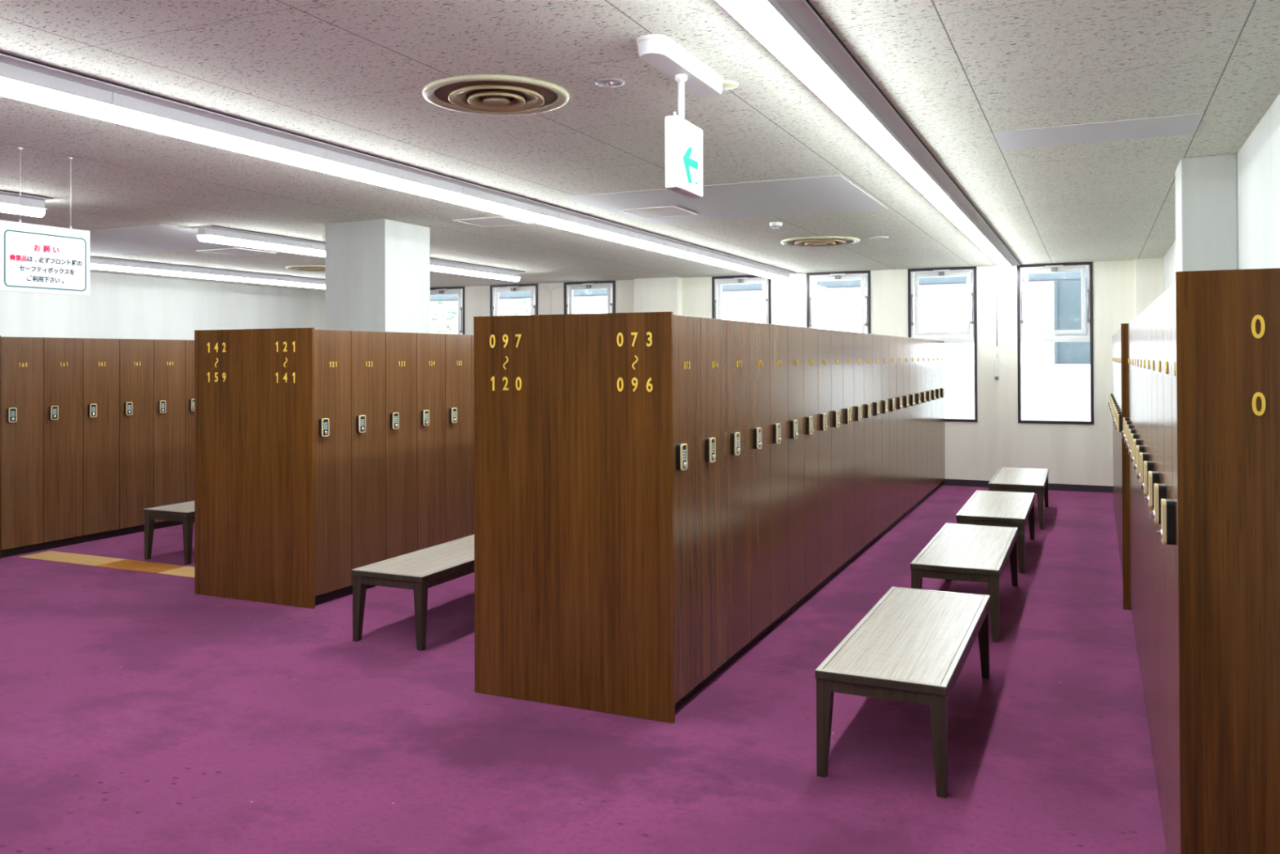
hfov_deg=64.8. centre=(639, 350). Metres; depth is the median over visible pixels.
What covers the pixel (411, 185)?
diffuser
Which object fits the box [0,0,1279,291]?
ceiling
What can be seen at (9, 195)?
tray
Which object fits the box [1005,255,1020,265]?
tray
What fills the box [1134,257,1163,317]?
column corner
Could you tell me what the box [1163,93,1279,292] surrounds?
wall
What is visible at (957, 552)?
bench
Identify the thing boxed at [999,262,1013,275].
diffuser
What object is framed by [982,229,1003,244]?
tray
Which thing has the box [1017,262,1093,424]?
window
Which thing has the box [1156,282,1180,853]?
locker
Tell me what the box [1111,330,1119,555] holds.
locker
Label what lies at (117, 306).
wall
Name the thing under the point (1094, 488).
baseboard
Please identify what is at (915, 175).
diffuser
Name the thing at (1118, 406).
locker
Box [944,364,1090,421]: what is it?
wall
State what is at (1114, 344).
locker
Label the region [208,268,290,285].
ceiling light
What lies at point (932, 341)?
locker
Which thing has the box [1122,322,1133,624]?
locker
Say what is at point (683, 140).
exit sign
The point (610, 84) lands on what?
sprinkler
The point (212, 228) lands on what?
tray
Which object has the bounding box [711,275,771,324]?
window
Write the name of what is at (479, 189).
tray
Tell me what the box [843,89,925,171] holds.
ceiling light
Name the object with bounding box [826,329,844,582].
locker
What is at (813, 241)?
ceiling vent
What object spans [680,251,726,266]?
diffuser
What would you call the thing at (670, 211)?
access hatch
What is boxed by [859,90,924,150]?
tray
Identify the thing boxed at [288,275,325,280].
tray
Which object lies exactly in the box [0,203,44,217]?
diffuser
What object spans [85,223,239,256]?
ceiling panel
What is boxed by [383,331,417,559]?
locker
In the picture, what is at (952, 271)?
window
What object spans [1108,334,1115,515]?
locker
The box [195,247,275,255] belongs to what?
access hatch
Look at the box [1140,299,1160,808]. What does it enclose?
locker
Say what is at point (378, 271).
column
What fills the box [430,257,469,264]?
tray
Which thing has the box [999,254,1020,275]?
ceiling light
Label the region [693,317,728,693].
locker
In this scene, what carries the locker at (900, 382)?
on the floor
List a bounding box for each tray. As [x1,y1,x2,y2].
[0,53,125,91]
[0,191,52,200]
[89,256,124,260]
[111,88,337,149]
[119,259,215,269]
[191,225,318,242]
[212,268,290,276]
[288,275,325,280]
[327,146,473,186]
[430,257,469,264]
[464,184,568,211]
[464,263,524,272]
[558,210,637,231]
[631,229,690,244]
[683,244,733,256]
[725,256,767,266]
[762,265,795,273]
[774,0,878,93]
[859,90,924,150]
[910,147,955,186]
[942,185,975,211]
[964,209,991,230]
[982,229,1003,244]
[995,244,1012,256]
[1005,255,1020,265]
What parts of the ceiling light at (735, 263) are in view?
edge trim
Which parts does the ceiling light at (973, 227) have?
edge trim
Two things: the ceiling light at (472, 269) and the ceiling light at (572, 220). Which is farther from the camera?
the ceiling light at (472, 269)
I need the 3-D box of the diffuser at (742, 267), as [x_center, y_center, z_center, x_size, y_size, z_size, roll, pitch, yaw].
[1.158,-0.923,11.521,0.084,0.051,1.246,0,0,24]
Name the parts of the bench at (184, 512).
leg, leg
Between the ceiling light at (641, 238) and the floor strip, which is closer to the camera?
the floor strip
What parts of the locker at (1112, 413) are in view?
door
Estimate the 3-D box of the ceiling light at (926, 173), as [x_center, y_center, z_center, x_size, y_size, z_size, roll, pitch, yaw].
[1.644,-1.003,5.906,0.248,0.124,1.250,0,0,24]
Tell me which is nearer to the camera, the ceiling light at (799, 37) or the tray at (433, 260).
the ceiling light at (799, 37)
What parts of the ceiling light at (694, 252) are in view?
edge trim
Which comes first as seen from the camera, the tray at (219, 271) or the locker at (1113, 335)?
the locker at (1113, 335)
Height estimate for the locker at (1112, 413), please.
1.790 m
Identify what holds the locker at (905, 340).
on the floor
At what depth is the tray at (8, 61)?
3.84 m
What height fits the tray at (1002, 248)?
0.012 m
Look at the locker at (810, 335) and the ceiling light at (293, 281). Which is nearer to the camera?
the locker at (810, 335)
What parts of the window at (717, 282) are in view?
stay arm, opener motor, stay arm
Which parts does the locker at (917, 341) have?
door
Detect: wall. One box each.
[0,271,325,340]
[464,260,1135,485]
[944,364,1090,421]
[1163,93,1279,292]
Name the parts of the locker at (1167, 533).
door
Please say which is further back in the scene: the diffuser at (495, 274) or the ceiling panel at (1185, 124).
the diffuser at (495, 274)
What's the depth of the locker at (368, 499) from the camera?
6.97 m
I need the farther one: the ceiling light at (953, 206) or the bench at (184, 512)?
the bench at (184, 512)
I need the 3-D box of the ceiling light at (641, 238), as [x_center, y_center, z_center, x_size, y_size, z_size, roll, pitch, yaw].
[0.131,-0.972,9.242,0.248,0.124,1.250,0,0,24]
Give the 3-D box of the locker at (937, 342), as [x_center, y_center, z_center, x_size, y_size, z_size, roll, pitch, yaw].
[3.346,0.778,12.108,0.544,1.790,0.368,0,0,24]
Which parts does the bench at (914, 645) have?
leg, leg, leg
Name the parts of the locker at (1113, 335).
door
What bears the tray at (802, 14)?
on the ceiling light at (799, 37)
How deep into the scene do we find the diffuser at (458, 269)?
11.47 m
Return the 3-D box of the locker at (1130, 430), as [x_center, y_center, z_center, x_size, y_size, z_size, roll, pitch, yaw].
[2.764,0.729,5.085,0.552,1.790,0.354,0,0,24]
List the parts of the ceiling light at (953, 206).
edge trim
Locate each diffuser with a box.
[0,78,112,119]
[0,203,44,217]
[89,263,119,271]
[118,266,210,279]
[197,235,311,254]
[208,274,285,285]
[284,281,325,288]
[309,249,325,257]
[320,161,463,204]
[430,265,463,274]
[457,195,559,226]
[462,270,519,281]
[554,220,629,244]
[626,237,684,257]
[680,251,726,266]
[723,262,761,275]
[749,16,859,121]
[758,271,790,282]
[843,108,910,171]
[898,162,942,204]
[932,196,965,226]
[956,219,982,243]
[973,237,995,256]
[987,251,1005,266]
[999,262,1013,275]
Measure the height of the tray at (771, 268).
0.012 m
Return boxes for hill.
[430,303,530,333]
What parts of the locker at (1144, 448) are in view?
door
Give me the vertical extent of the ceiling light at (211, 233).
0.124 m
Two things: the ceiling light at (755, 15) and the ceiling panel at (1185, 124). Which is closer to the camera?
the ceiling light at (755, 15)
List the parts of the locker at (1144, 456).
door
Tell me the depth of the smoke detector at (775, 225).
8.24 m
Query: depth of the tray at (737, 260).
11.40 m
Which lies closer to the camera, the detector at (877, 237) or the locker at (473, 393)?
the locker at (473, 393)
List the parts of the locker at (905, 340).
door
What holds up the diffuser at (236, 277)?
attached to the ceiling light at (217, 273)
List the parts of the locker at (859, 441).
door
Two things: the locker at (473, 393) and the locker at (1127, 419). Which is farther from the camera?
the locker at (473, 393)
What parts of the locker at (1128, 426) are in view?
door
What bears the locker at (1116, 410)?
on the floor
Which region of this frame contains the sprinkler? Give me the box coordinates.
[595,77,624,87]
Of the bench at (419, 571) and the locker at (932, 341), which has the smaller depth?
the bench at (419, 571)
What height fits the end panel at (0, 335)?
1.800 m
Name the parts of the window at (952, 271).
stay arm, opener motor, trim, sash, stay arm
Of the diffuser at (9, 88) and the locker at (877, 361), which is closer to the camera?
the diffuser at (9, 88)
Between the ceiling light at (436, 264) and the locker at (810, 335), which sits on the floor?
the locker at (810, 335)
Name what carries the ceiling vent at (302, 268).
in the ceiling
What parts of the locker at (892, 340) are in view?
door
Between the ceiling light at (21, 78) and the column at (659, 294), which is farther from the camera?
the column at (659, 294)
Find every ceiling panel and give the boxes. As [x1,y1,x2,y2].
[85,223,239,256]
[563,174,887,224]
[992,112,1204,150]
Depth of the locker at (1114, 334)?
8.77 m
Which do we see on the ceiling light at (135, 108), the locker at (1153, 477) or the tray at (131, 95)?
the tray at (131, 95)
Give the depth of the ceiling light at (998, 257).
10.38 m
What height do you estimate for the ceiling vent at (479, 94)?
0.032 m
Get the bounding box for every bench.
[143,500,195,564]
[351,533,474,650]
[814,586,990,798]
[910,523,1017,642]
[955,489,1035,573]
[988,466,1048,529]
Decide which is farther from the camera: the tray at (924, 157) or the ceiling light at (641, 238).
the ceiling light at (641, 238)
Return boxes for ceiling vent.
[285,265,325,271]
[422,74,569,115]
[780,235,860,246]
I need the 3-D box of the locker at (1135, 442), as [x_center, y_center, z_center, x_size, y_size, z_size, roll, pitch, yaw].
[2.472,0.726,4.437,0.552,1.790,0.354,0,0,24]
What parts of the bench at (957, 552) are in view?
leg, leg, leg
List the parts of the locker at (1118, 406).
door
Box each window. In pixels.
[430,286,464,334]
[489,283,537,315]
[564,280,615,314]
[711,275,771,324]
[806,270,871,333]
[907,266,977,422]
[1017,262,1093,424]
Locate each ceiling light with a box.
[0,51,127,119]
[0,190,53,217]
[89,256,124,271]
[104,86,338,171]
[118,259,215,279]
[190,225,319,254]
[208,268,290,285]
[284,275,325,288]
[309,240,325,257]
[320,145,474,204]
[430,257,469,274]
[457,183,568,226]
[462,263,524,281]
[554,209,638,244]
[626,228,691,257]
[680,243,733,266]
[715,0,780,35]
[723,255,768,275]
[737,0,879,121]
[758,265,795,282]
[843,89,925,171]
[896,146,955,204]
[932,183,977,226]
[950,209,991,243]
[973,228,1004,256]
[987,244,1013,266]
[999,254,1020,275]
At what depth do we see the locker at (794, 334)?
6.28 m
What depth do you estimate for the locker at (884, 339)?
8.97 m
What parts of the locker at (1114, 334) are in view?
door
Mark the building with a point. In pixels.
(1067, 295)
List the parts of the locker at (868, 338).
door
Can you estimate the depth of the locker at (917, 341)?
10.65 m
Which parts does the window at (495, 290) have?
opener motor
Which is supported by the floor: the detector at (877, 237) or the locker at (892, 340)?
the locker at (892, 340)
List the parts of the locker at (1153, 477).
door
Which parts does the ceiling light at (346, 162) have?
edge trim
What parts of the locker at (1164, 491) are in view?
door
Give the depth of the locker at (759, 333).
5.60 m
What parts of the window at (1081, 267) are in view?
stay arm, opener motor, trim, sash, stay arm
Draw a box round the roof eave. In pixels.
[430,267,1087,302]
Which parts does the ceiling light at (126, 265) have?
edge trim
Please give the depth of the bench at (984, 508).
7.83 m
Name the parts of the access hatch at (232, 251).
lid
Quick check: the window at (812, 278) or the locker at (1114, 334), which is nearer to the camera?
the locker at (1114, 334)
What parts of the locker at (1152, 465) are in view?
door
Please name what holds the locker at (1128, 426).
on the floor
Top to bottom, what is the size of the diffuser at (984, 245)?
0.051 m
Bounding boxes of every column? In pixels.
[324,218,430,333]
[633,277,682,315]
[1175,153,1238,271]
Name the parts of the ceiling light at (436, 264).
edge trim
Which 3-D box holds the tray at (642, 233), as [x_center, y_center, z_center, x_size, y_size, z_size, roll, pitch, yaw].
[0.131,-1.028,9.242,0.236,0.012,1.248,0,0,24]
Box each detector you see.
[722,80,738,89]
[769,222,782,229]
[868,235,888,239]
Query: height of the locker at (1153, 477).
1.790 m
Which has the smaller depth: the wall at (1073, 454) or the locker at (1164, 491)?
the locker at (1164, 491)
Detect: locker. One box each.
[0,337,43,557]
[40,337,83,550]
[80,337,119,542]
[116,338,153,536]
[153,339,185,528]
[185,339,195,522]
[314,329,351,604]
[346,330,386,595]
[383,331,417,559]
[416,333,445,550]
[444,333,471,542]
[471,334,474,534]
[673,314,702,710]
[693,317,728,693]
[720,320,751,671]
[743,321,770,652]
[764,324,788,634]
[782,325,804,619]
[798,327,818,605]
[813,328,831,593]
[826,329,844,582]
[838,331,854,571]
[848,332,864,562]
[859,333,873,553]
[868,333,882,546]
[877,334,889,538]
[884,335,897,532]
[892,336,904,525]
[899,337,910,519]
[906,337,915,514]
[911,337,921,509]
[917,338,927,504]
[923,338,932,499]
[928,339,936,495]
[933,340,941,491]
[937,340,945,488]
[1107,336,1114,510]
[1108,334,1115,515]
[1108,335,1114,495]
[1109,343,1115,522]
[1110,333,1116,528]
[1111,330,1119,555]
[1111,332,1119,548]
[1111,333,1117,535]
[1112,329,1120,560]
[1113,328,1122,573]
[1114,328,1123,580]
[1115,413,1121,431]
[1121,323,1131,607]
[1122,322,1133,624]
[1124,320,1136,640]
[1126,317,1138,657]
[1128,315,1142,679]
[1130,311,1146,707]
[1133,308,1150,736]
[1136,304,1155,768]
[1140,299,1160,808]
[1144,293,1167,853]
[1150,286,1175,853]
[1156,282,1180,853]
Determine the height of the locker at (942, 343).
1.790 m
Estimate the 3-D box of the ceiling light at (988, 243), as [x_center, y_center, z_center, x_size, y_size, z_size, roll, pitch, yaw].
[3.184,-0.985,9.325,0.248,0.124,1.250,0,0,24]
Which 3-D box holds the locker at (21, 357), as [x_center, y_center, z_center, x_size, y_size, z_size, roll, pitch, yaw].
[-5.286,0.789,8.389,0.542,1.790,0.361,0,0,24]
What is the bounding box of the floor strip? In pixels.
[19,551,195,577]
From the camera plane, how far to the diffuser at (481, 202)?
6.90 m
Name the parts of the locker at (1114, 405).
door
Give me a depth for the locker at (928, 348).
11.33 m
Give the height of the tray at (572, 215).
0.012 m
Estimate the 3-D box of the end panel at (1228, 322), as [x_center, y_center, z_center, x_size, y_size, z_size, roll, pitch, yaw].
[1.536,0.709,2.312,0.532,1.800,0.024,0,0,24]
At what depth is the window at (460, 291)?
15.49 m
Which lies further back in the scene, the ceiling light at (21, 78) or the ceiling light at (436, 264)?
the ceiling light at (436, 264)
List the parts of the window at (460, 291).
opener motor, stay arm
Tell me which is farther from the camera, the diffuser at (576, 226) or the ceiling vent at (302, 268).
the ceiling vent at (302, 268)
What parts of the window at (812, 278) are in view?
stay arm, opener motor, stay arm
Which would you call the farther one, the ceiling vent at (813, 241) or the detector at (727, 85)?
the ceiling vent at (813, 241)
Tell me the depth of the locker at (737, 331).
5.26 m
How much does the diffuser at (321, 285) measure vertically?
0.051 m
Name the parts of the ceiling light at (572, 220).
edge trim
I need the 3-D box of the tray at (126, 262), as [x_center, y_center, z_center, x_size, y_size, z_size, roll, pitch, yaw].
[-5.499,-0.985,11.669,0.236,0.012,1.248,0,0,24]
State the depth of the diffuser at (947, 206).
6.97 m
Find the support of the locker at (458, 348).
on the floor
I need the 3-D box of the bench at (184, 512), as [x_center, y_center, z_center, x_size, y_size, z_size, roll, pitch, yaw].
[-3.441,1.475,8.672,0.485,0.405,1.530,0,0,24]
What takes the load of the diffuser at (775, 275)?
attached to the ceiling light at (769, 271)
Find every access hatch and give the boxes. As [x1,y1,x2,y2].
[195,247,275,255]
[452,216,531,226]
[618,205,697,218]
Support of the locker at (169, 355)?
on the floor
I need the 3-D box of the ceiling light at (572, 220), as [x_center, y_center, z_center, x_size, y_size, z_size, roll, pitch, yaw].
[-0.383,-0.978,8.102,0.248,0.124,1.250,0,0,24]
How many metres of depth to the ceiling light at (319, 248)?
9.53 m
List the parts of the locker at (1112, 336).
door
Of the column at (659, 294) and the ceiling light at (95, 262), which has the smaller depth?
the ceiling light at (95, 262)
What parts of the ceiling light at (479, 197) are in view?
edge trim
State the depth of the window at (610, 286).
14.55 m
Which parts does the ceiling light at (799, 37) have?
edge trim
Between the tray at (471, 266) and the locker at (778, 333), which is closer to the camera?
the locker at (778, 333)
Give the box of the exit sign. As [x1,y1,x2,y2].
[636,34,724,198]
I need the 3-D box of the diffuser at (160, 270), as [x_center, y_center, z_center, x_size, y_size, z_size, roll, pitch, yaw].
[-5.499,-0.893,11.668,0.084,0.051,1.246,0,0,24]
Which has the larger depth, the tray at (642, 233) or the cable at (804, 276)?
the cable at (804, 276)
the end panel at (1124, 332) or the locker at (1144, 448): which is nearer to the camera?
the locker at (1144, 448)
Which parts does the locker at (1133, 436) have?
door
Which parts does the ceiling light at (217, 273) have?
edge trim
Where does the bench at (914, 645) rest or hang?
on the floor
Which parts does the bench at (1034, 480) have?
leg, leg, leg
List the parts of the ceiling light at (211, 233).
edge trim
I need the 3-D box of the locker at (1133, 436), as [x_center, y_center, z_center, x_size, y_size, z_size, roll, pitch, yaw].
[2.618,0.728,4.761,0.552,1.790,0.354,0,0,24]
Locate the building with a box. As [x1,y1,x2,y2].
[1053,280,1090,364]
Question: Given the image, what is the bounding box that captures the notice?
[0,146,89,295]
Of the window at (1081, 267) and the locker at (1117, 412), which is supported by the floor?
the locker at (1117, 412)
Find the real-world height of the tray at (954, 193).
0.012 m
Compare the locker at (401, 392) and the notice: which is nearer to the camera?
the notice
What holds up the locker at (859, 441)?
on the floor
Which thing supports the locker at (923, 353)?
on the floor
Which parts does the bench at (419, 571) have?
leg, leg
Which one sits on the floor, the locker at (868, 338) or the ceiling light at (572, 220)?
the locker at (868, 338)
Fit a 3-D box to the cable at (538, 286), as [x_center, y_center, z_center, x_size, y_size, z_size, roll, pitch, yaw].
[-1.311,-0.481,14.821,0.440,0.948,0.007,0,0,24]
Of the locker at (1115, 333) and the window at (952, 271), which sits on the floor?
the locker at (1115, 333)
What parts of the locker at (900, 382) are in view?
door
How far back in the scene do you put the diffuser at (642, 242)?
9.20 m
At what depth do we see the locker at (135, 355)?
9.28 m
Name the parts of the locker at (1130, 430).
door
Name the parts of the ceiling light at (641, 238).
edge trim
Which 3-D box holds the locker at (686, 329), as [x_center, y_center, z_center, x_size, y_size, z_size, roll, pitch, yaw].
[0.008,0.739,4.699,0.544,1.790,0.368,0,0,24]
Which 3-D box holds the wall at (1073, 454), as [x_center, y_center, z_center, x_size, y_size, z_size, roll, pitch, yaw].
[0.483,0.350,14.127,12.170,2.700,0.200,0,0,24]
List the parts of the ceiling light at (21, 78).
edge trim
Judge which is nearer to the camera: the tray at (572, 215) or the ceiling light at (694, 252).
the tray at (572, 215)
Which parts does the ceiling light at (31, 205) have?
edge trim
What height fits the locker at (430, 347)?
1.790 m
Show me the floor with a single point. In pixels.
(141, 712)
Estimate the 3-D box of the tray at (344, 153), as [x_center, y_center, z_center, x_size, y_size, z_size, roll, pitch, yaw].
[-1.410,-1.046,5.823,0.236,0.012,1.248,0,0,24]
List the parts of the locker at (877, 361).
door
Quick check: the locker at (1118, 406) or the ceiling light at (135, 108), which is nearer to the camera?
the ceiling light at (135, 108)
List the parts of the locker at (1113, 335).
door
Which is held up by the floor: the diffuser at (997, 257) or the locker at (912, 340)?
the locker at (912, 340)
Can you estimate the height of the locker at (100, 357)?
1.790 m
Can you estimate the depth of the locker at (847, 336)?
7.62 m
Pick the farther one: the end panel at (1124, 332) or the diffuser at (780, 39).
the end panel at (1124, 332)
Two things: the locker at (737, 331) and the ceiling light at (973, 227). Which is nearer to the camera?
the locker at (737, 331)
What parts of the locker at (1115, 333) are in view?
door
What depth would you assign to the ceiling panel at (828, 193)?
7.05 m
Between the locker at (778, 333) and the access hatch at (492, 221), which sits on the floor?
the locker at (778, 333)
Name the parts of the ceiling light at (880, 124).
edge trim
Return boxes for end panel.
[0,335,0,559]
[194,327,315,608]
[473,311,675,723]
[1120,323,1131,609]
[1175,267,1279,853]
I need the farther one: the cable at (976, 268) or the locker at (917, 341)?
the cable at (976, 268)
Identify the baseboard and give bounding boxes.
[941,478,1113,493]
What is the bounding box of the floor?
[0,484,1166,853]
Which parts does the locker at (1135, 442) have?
door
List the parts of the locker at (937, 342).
door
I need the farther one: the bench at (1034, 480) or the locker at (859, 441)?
the bench at (1034, 480)
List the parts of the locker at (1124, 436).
door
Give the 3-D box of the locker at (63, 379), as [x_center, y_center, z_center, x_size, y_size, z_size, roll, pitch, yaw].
[-5.137,0.791,8.719,0.542,1.790,0.361,0,0,24]
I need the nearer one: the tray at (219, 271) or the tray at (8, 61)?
the tray at (8, 61)
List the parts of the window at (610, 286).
opener motor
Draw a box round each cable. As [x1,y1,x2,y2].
[537,285,560,314]
[788,275,806,314]
[976,268,1004,346]
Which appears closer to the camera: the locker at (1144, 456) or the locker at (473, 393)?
the locker at (1144, 456)
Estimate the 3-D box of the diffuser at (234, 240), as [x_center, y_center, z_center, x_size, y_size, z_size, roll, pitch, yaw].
[-3.369,-0.922,8.899,0.084,0.051,1.246,0,0,24]
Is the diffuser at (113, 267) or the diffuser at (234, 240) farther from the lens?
the diffuser at (113, 267)
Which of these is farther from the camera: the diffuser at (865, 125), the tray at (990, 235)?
the tray at (990, 235)
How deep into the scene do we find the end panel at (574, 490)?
4.61 m
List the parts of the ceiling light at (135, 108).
edge trim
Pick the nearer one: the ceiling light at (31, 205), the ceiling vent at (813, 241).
the ceiling light at (31, 205)
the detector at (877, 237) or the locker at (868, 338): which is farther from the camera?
the detector at (877, 237)
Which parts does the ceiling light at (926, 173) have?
edge trim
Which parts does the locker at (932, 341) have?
door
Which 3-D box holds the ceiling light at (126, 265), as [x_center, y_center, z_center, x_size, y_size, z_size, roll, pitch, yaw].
[-5.499,-0.929,11.669,0.248,0.124,1.250,0,0,24]
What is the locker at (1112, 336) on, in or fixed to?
on the floor
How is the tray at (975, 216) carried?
on the ceiling light at (973, 227)
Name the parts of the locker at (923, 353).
door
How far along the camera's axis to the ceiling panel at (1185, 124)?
4.96 m
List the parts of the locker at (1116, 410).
door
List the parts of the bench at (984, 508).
leg, leg, leg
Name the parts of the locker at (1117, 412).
door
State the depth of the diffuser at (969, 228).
8.10 m
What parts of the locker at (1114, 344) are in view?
door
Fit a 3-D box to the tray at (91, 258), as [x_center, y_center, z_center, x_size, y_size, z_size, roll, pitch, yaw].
[-6.013,-0.991,10.529,0.236,0.012,1.248,0,0,24]
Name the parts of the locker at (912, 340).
door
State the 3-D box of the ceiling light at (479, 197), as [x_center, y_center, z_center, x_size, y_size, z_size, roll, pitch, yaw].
[-0.896,-0.984,6.963,0.248,0.124,1.250,0,0,24]
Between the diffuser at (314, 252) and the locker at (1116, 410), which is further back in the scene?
the diffuser at (314, 252)
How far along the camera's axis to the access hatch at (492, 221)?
8.09 m
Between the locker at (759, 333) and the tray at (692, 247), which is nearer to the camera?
the locker at (759, 333)
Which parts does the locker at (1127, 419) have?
door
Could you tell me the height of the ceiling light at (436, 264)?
0.124 m
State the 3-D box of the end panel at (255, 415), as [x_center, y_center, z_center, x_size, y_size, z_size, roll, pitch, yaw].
[-2.567,0.759,6.682,1.037,1.800,0.024,0,0,24]
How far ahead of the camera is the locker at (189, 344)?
9.82 m
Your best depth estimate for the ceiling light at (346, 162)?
5.72 m
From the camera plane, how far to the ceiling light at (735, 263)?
11.46 m
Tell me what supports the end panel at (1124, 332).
on the floor
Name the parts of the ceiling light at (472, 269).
edge trim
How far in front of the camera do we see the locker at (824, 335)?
6.95 m
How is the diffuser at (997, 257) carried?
attached to the ceiling light at (998, 257)
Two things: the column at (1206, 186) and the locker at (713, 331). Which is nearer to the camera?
the locker at (713, 331)
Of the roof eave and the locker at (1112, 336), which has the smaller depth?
the locker at (1112, 336)
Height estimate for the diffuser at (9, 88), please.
0.051 m
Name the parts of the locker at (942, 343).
door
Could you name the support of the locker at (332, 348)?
on the floor

